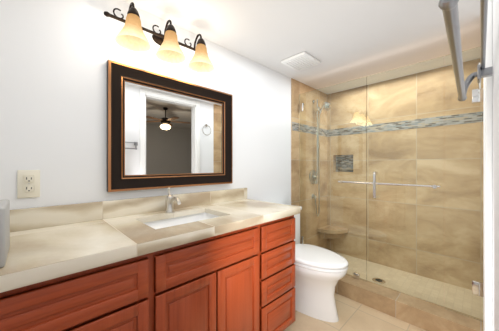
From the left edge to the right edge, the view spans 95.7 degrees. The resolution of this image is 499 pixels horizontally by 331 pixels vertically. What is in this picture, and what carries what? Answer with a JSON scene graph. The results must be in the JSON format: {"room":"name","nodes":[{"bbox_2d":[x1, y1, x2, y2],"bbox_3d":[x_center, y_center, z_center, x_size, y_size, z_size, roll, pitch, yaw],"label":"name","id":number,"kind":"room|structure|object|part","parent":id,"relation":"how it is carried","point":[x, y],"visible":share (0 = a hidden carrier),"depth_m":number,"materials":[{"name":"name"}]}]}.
{"room":"bathroom","nodes":[
{"label":"bathroom","id":0,"kind":"room"},
{"bbox_2d":[0,0,290,209],"bbox_3d":[-0.394,0.140,1.642,2.230,2.120,0.100,0,0,-44],"label":"wall","id":1,"kind":"structure","parent":0,"point":[55,55],"depth_m":1.15,"materials":[{"name":"white paint"}]},
{"bbox_2d":[17,170,39,197],"bbox_3d":[-0.974,0.081,0.998,0.072,0.122,0.008,0,0,-44],"label":"electrical outlet plate","id":2,"kind":"object","parent":1,"relation":"attached to","point":[28,183],"visible":1,"depth_m":0.99,"materials":[{"name":"beige plastic"}]},
{"bbox_2d":[0,188,247,243],"bbox_3d":[-0.585,0.234,1.366,1.565,0.092,0.021,0,0,-44],"label":"backsplash","id":3,"kind":"structure","parent":1,"relation":"attached to","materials":[{"name":"stone"}]},
{"bbox_2d":[104,2,213,72],"bbox_3d":[-0.481,-0.753,1.337,0.632,0.229,0.210,0,0,-44],"label":"sconce","id":4,"kind":"object","parent":1,"relation":"attached to","point":[131,36],"visible":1,"depth_m":1.29,"materials":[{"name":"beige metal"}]},
{"bbox_3d":[-0.637,-0.826,1.214,0.012,0.083,0.094,0,0,-44],"label":"arm","id":5,"kind":"part","parent":4,"relation":"part of"},
{"bbox_3d":[-0.608,-0.710,1.184,0.168,0.143,0.168,0,0,-44],"label":"lamp shade","id":6,"kind":"part","parent":4,"relation":"part of","materials":[{"name":"beige glass"}]},
{"bbox_3d":[-0.490,-0.826,1.357,0.012,0.083,0.094,0,0,-44],"label":"arm","id":7,"kind":"part","parent":4,"relation":"part of"},
{"bbox_3d":[-0.461,-0.710,1.327,0.168,0.143,0.168,0,0,-44],"label":"lamp shade","id":8,"kind":"part","parent":4,"relation":"part of","materials":[{"name":"beige glass"}]},
{"bbox_3d":[-0.343,-0.826,1.500,0.012,0.083,0.094,0,0,-44],"label":"arm","id":9,"kind":"part","parent":4,"relation":"part of"},
{"bbox_3d":[-0.314,-0.710,1.470,0.168,0.143,0.168,0,0,-44],"label":"lamp shade","id":10,"kind":"part","parent":4,"relation":"part of","materials":[{"name":"beige glass"}]},
{"bbox_2d":[107,60,232,191],"bbox_3d":[-0.447,-0.208,1.491,0.849,0.696,0.038,0,0,-44],"label":"mirror","id":11,"kind":"object","parent":1,"relation":"attached to","point":[163,131],"visible":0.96,"depth_m":1.41,"materials":[{"name":"black wood"}]},
{"bbox_2d":[123,80,222,176],"bbox_3d":[-0.455,-0.208,1.499,0.689,0.536,0.003,0,0,-44],"label":"mirror glass","id":12,"kind":"object","parent":11,"relation":"attached to","point":[168,132],"depth_m":1.44,"materials":[{"name":"mirror"}]},
{"bbox_2d":[122,0,480,89],"bbox_3d":[0.422,-0.960,1.373,3.222,0.080,1.623,0,0,-44],"label":"ceiling","id":13,"kind":"structure","parent":0,"point":[342,41],"depth_m":1.54,"materials":[{"name":"paint"}]},
{"bbox_2d":[281,51,320,70],"bbox_3d":[0.452,-0.905,1.985,0.270,0.028,0.240,0,0,-44],"label":"ceiling vent","id":14,"kind":"object","parent":13,"relation":"in","point":[303,60],"visible":1,"depth_m":1.95,"materials":[{"name":"white plastic"}]},
{"bbox_2d":[291,78,315,205],"bbox_3d":[0.691,0.140,2.694,0.792,2.120,0.108,0,0,-44],"label":"tiled wall","id":15,"kind":"structure","parent":0,"point":[297,88],"depth_m":2.43,"materials":[{"name":"tile"}]},
{"bbox_2d":[292,122,298,130],"bbox_3d":[0.728,-0.417,2.654,0.790,0.090,0.002,0,0,-44],"label":"mosaic","id":16,"kind":"object","parent":15,"relation":"attached to","point":[295,126],"visible":0.36,"depth_m":2.42},
{"bbox_2d":[335,275,482,330],"bbox_3d":[0.997,1.085,1.935,0.170,0.130,1.421,0,0,-44],"label":"sill","id":17,"kind":"structure","parent":15,"relation":"attached to","point":[422,314],"depth_m":1.68,"materials":[{"name":"tile"}]},
{"bbox_2d":[299,46,482,320],"bbox_3d":[1.015,0.119,1.953,0.087,1.798,1.402,0,0,-44],"label":"glass","id":18,"kind":"object","parent":17,"relation":"on","point":[371,175],"visible":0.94,"depth_m":1.79,"materials":[{"name":"clear glass"}]},
{"bbox_3d":[1.057,0.165,1.897,0.069,0.228,0.025,0,0,-44],"label":"handle","id":19,"kind":"part","parent":18,"relation":"part of","materials":[{"name":"silver metal"}]},
{"bbox_3d":[1.209,0.116,1.797,0.008,1.792,0.514,0,0,-44],"label":"panel door","id":20,"kind":"part","parent":18,"relation":"part of","materials":[{"name":"clear glass"}]},
{"bbox_3d":[1.458,0.118,1.542,0.008,1.797,0.192,0,0,-44],"label":"panel","id":21,"kind":"part","parent":18,"relation":"part of","materials":[{"name":"clear glass"}]},
{"bbox_2d":[284,293,425,330],"bbox_3d":[0.102,1.205,1.062,2.330,0.110,1.623,0,0,-44],"label":"floor","id":22,"kind":"structure","parent":0,"point":[353,315],"depth_m":1.67,"materials":[{"name":"tile"}]},
{"bbox_2d":[0,212,299,330],"bbox_3d":[-0.416,0.737,1.180,1.547,0.826,0.521,0,0,-44],"label":"bathroom vanity","id":23,"kind":"object","parent":22,"relation":"on","point":[219,260],"depth_m":0.94,"materials":[{"name":"cherry wood"},{"name":"marble"}]},
{"bbox_3d":[-0.584,0.373,0.665,0.481,0.042,0.020,0,0,-44],"label":"drawer","id":24,"kind":"part","parent":23,"relation":"part of","materials":[{"name":"brown wood"}]},
{"bbox_3d":[-0.584,0.474,0.665,0.481,0.042,0.020,0,0,-44],"label":"drawer","id":25,"kind":"part","parent":23,"relation":"part of","materials":[{"name":"brown wood"}]},
{"bbox_3d":[-0.584,0.528,0.665,0.481,0.042,0.020,0,0,-44],"label":"door","id":26,"kind":"part","parent":23,"relation":"part of","materials":[{"name":"brown wood"}]},
{"bbox_3d":[-0.587,0.423,0.668,0.557,0.143,0.012,0,0,-44],"label":"drawer","id":27,"kind":"part","parent":23,"relation":"part of","materials":[{"name":"brown wood"}]},
{"bbox_3d":[-0.587,0.778,0.668,0.557,0.543,0.012,0,0,-44],"label":"door","id":28,"kind":"part","parent":23,"relation":"part of","materials":[{"name":"brown wood"}]},
{"bbox_3d":[-0.400,0.423,0.845,0.042,0.143,0.020,0,0,-44],"label":"drawer","id":29,"kind":"part","parent":23,"relation":"part of","materials":[{"name":"brown wood"}]},
{"bbox_3d":[-0.400,0.778,0.845,0.042,0.543,0.020,0,0,-44],"label":"door","id":30,"kind":"part","parent":23,"relation":"part of","materials":[{"name":"brown wood"}]},
{"bbox_2d":[0,200,299,287],"bbox_3d":[-0.403,0.294,1.180,1.565,0.029,0.542,0,0,-44],"label":"countertop","id":31,"kind":"structure","parent":23,"relation":"on","point":[25,253],"depth_m":0.89,"materials":[{"name":"beige stone"}]},
{"bbox_2d":[164,188,183,211],"bbox_3d":[-0.447,0.207,1.334,0.054,0.145,0.151,0,0,-44],"label":"faucet","id":32,"kind":"object","parent":31,"relation":"on","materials":[{"name":"silver metal"}]},
{"bbox_2d":[140,208,223,227],"bbox_3d":[-0.353,0.369,1.237,0.494,0.146,0.334,0,0,-44],"label":"sink","id":33,"kind":"object","parent":31,"relation":"in","point":[181,217],"depth_m":1.35,"materials":[{"name":"white ceramic"}]},
{"bbox_3d":[-0.352,0.778,0.892,0.042,0.543,0.020,0,0,-44],"label":"door","id":34,"kind":"part","parent":23,"relation":"part of","materials":[{"name":"brown wood"}]},
{"bbox_3d":[-0.268,0.778,0.980,0.286,0.543,0.012,0,0,-44],"label":"door","id":35,"kind":"part","parent":23,"relation":"part of","materials":[{"name":"brown wood"}]},
{"bbox_3d":[-0.265,0.528,0.977,0.210,0.042,0.020,0,0,-44],"label":"door","id":36,"kind":"part","parent":23,"relation":"part of","materials":[{"name":"brown wood"}]},
{"bbox_3d":[-0.177,0.778,1.062,0.042,0.543,0.020,0,0,-44],"label":"door","id":37,"kind":"part","parent":23,"relation":"part of","materials":[{"name":"brown wood"}]},
{"bbox_3d":[-0.142,0.778,1.097,0.042,0.543,0.020,0,0,-44],"label":"door","id":38,"kind":"part","parent":23,"relation":"part of","materials":[{"name":"brown wood"}]},
{"bbox_3d":[-0.057,0.778,1.185,0.286,0.543,0.012,0,0,-44],"label":"door","id":39,"kind":"part","parent":23,"relation":"part of","materials":[{"name":"brown wood"}]},
{"bbox_3d":[-0.054,0.528,1.183,0.210,0.042,0.020,0,0,-44],"label":"door","id":40,"kind":"part","parent":23,"relation":"part of","materials":[{"name":"brown wood"}]},
{"bbox_3d":[0.033,0.778,1.268,0.042,0.543,0.020,0,0,-44],"label":"door","id":41,"kind":"part","parent":23,"relation":"part of","materials":[{"name":"brown wood"}]},
{"bbox_3d":[0.081,0.425,1.315,0.042,0.146,0.020,0,0,-44],"label":"drawer","id":42,"kind":"part","parent":23,"relation":"part of","materials":[{"name":"brown wood"}]},
{"bbox_3d":[0.081,0.583,1.315,0.042,0.146,0.020,0,0,-44],"label":"drawer","id":43,"kind":"part","parent":23,"relation":"part of","materials":[{"name":"brown wood"}]},
{"bbox_3d":[0.081,0.741,1.315,0.042,0.146,0.020,0,0,-44],"label":"drawer","id":44,"kind":"part","parent":23,"relation":"part of","materials":[{"name":"brown wood"}]},
{"bbox_3d":[0.081,0.938,1.315,0.042,0.224,0.020,0,0,-44],"label":"drawer","id":45,"kind":"part","parent":23,"relation":"part of","materials":[{"name":"brown wood"}]},
{"bbox_3d":[0.182,0.425,1.419,0.333,0.146,0.012,0,0,-44],"label":"drawer","id":46,"kind":"part","parent":23,"relation":"part of","materials":[{"name":"brown wood"}]},
{"bbox_3d":[0.182,0.583,1.419,0.333,0.146,0.012,0,0,-44],"label":"drawer","id":47,"kind":"part","parent":23,"relation":"part of","materials":[{"name":"brown wood"}]},
{"bbox_3d":[0.182,0.741,1.419,0.333,0.146,0.012,0,0,-44],"label":"drawer","id":48,"kind":"part","parent":23,"relation":"part of","materials":[{"name":"brown wood"}]},
{"bbox_3d":[0.182,0.938,1.419,0.333,0.224,0.012,0,0,-44],"label":"drawer","id":49,"kind":"part","parent":23,"relation":"part of","materials":[{"name":"brown wood"}]},
{"bbox_3d":[0.185,0.373,1.416,0.257,0.042,0.020,0,0,-44],"label":"drawer","id":50,"kind":"part","parent":23,"relation":"part of","materials":[{"name":"brown wood"}]},
{"bbox_3d":[0.185,0.531,1.416,0.257,0.042,0.020,0,0,-44],"label":"drawer","id":51,"kind":"part","parent":23,"relation":"part of","materials":[{"name":"brown wood"}]},
{"bbox_3d":[0.185,0.689,1.416,0.257,0.042,0.020,0,0,-44],"label":"drawer","id":52,"kind":"part","parent":23,"relation":"part of","materials":[{"name":"brown wood"}]},
{"bbox_3d":[0.185,0.847,1.416,0.257,0.042,0.020,0,0,-44],"label":"drawer","id":53,"kind":"part","parent":23,"relation":"part of","materials":[{"name":"brown wood"}]},
{"bbox_3d":[0.185,0.477,1.416,0.257,0.042,0.020,0,0,-44],"label":"drawer","id":54,"kind":"part","parent":23,"relation":"part of","materials":[{"name":"brown wood"}]},
{"bbox_3d":[0.185,0.635,1.416,0.257,0.042,0.020,0,0,-44],"label":"drawer","id":55,"kind":"part","parent":23,"relation":"part of","materials":[{"name":"brown wood"}]},
{"bbox_3d":[0.185,0.793,1.416,0.257,0.042,0.020,0,0,-44],"label":"drawer","id":56,"kind":"part","parent":23,"relation":"part of","materials":[{"name":"brown wood"}]},
{"bbox_3d":[0.185,1.029,1.416,0.257,0.042,0.020,0,0,-44],"label":"drawer","id":57,"kind":"part","parent":23,"relation":"part of","materials":[{"name":"brown wood"}]},
{"bbox_3d":[0.289,0.425,1.518,0.042,0.146,0.020,0,0,-44],"label":"drawer","id":58,"kind":"part","parent":23,"relation":"part of","materials":[{"name":"brown wood"}]},
{"bbox_3d":[0.289,0.583,1.518,0.042,0.146,0.020,0,0,-44],"label":"drawer","id":59,"kind":"part","parent":23,"relation":"part of","materials":[{"name":"brown wood"}]},
{"bbox_3d":[0.289,0.741,1.518,0.042,0.146,0.020,0,0,-44],"label":"drawer","id":60,"kind":"part","parent":23,"relation":"part of","materials":[{"name":"brown wood"}]},
{"bbox_3d":[0.289,0.938,1.518,0.042,0.224,0.020,0,0,-44],"label":"drawer","id":61,"kind":"part","parent":23,"relation":"part of","materials":[{"name":"brown wood"}]},
{"bbox_2d":[286,204,347,322],"bbox_3d":[0.444,0.769,1.874,0.467,0.762,0.722,0,0,-44],"label":"toilet","id":62,"kind":"object","parent":22,"relation":"on","point":[320,272],"visible":0.56,"depth_m":1.70,"materials":[{"name":"white ceramic"}]},
{"bbox_3d":[0.521,0.748,1.808,0.382,0.020,0.516,0,0,-44],"label":"seat","id":63,"kind":"part","parent":62,"relation":"part of","materials":[{"name":"white ceramic"}]},
{"bbox_3d":[0.516,0.720,1.812,0.384,0.028,0.533,0,0,-44],"label":"lid","id":64,"kind":"part","parent":62,"relation":"part of","materials":[{"name":"white ceramic"}]},
{"bbox_3d":[0.504,0.955,1.825,0.380,0.390,0.552,0,0,-44],"label":"bowl","id":65,"kind":"part","parent":62,"relation":"part of","materials":[{"name":"white ceramic"}]},
{"bbox_2d":[444,67,444,281],"bbox_3d":[1.691,0.140,2.308,0.100,2.120,1.188,0,0,-44],"label":"wall","id":66,"kind":"structure","parent":0,"point":[444,177],"depth_m":2.11,"materials":[{"name":"tile"}]},
{"bbox_2d":[493,0,498,330],"bbox_3d":[0.316,0.140,0.206,1.240,2.120,0.100,0,0,-44],"label":"wall","id":67,"kind":"structure","parent":0,"point":[495,165],"depth_m":0.50,"materials":[{"name":"white paint"}]},
{"bbox_2d":[438,0,492,100],"bbox_3d":[0.435,-0.225,0.442,0.561,0.090,0.068,0,0,-44],"label":"towel rack","id":68,"kind":"object","parent":67,"relation":"attached to","point":[449,9],"visible":1,"depth_m":0.39,"materials":[{"name":"grey metal"}]},
{"bbox_3d":[0.415,-0.191,0.449,0.522,0.016,0.025,0,0,-44],"label":"rail","id":69,"kind":"part","parent":68,"relation":"part of","materials":[{"name":"grey metal"}]},
{"bbox_3d":[0.242,-0.224,0.263,0.032,0.067,0.028,0,0,-44],"label":"arm","id":70,"kind":"part","parent":68,"relation":"part of"},
{"bbox_3d":[0.610,-0.223,0.629,0.024,0.069,0.039,0,0,-44],"label":"arm","id":71,"kind":"part","parent":68,"relation":"part of"},
{"bbox_3d":[0.627,-0.250,0.617,0.040,0.040,0.007,0,0,-44],"label":"plate","id":72,"kind":"part","parent":68,"relation":"part of","materials":[{"name":"grey metal"}]},
{"bbox_3d":[0.448,-0.262,0.432,0.515,0.009,0.009,0,0,-44],"label":"rail","id":73,"kind":"part","parent":68,"relation":"part of","materials":[{"name":"grey metal"}]},
{"bbox_3d":[0.637,-0.250,0.607,0.020,0.020,0.022,0,0,-44],"label":"stem","id":74,"kind":"part","parent":68,"relation":"part of","materials":[{"name":"grey metal"}]},
{"bbox_2d":[485,0,492,330],"bbox_3d":[0.698,0.150,0.659,0.060,2.100,0.014,0,0,-44],"label":"door frame","id":75,"kind":"structure","parent":67,"relation":"attached to","point":[489,195],"depth_m":0.64,"materials":[{"name":"white"}]},
{"bbox_3d":[1.361,0.140,1.226,0.300,2.120,0.100,0,0,-44],"label":"wall","id":76,"kind":"structure","parent":0,"visible":0},
{"bbox_2d":[483,78,484,330],"bbox_3d":[1.235,0.150,1.183,0.060,2.100,0.014,0,0,-44],"label":"door frame","id":77,"kind":"structure","parent":76,"relation":"attached to","point":[483,204],"depth_m":1.17,"materials":[{"name":"white"}]}
]}

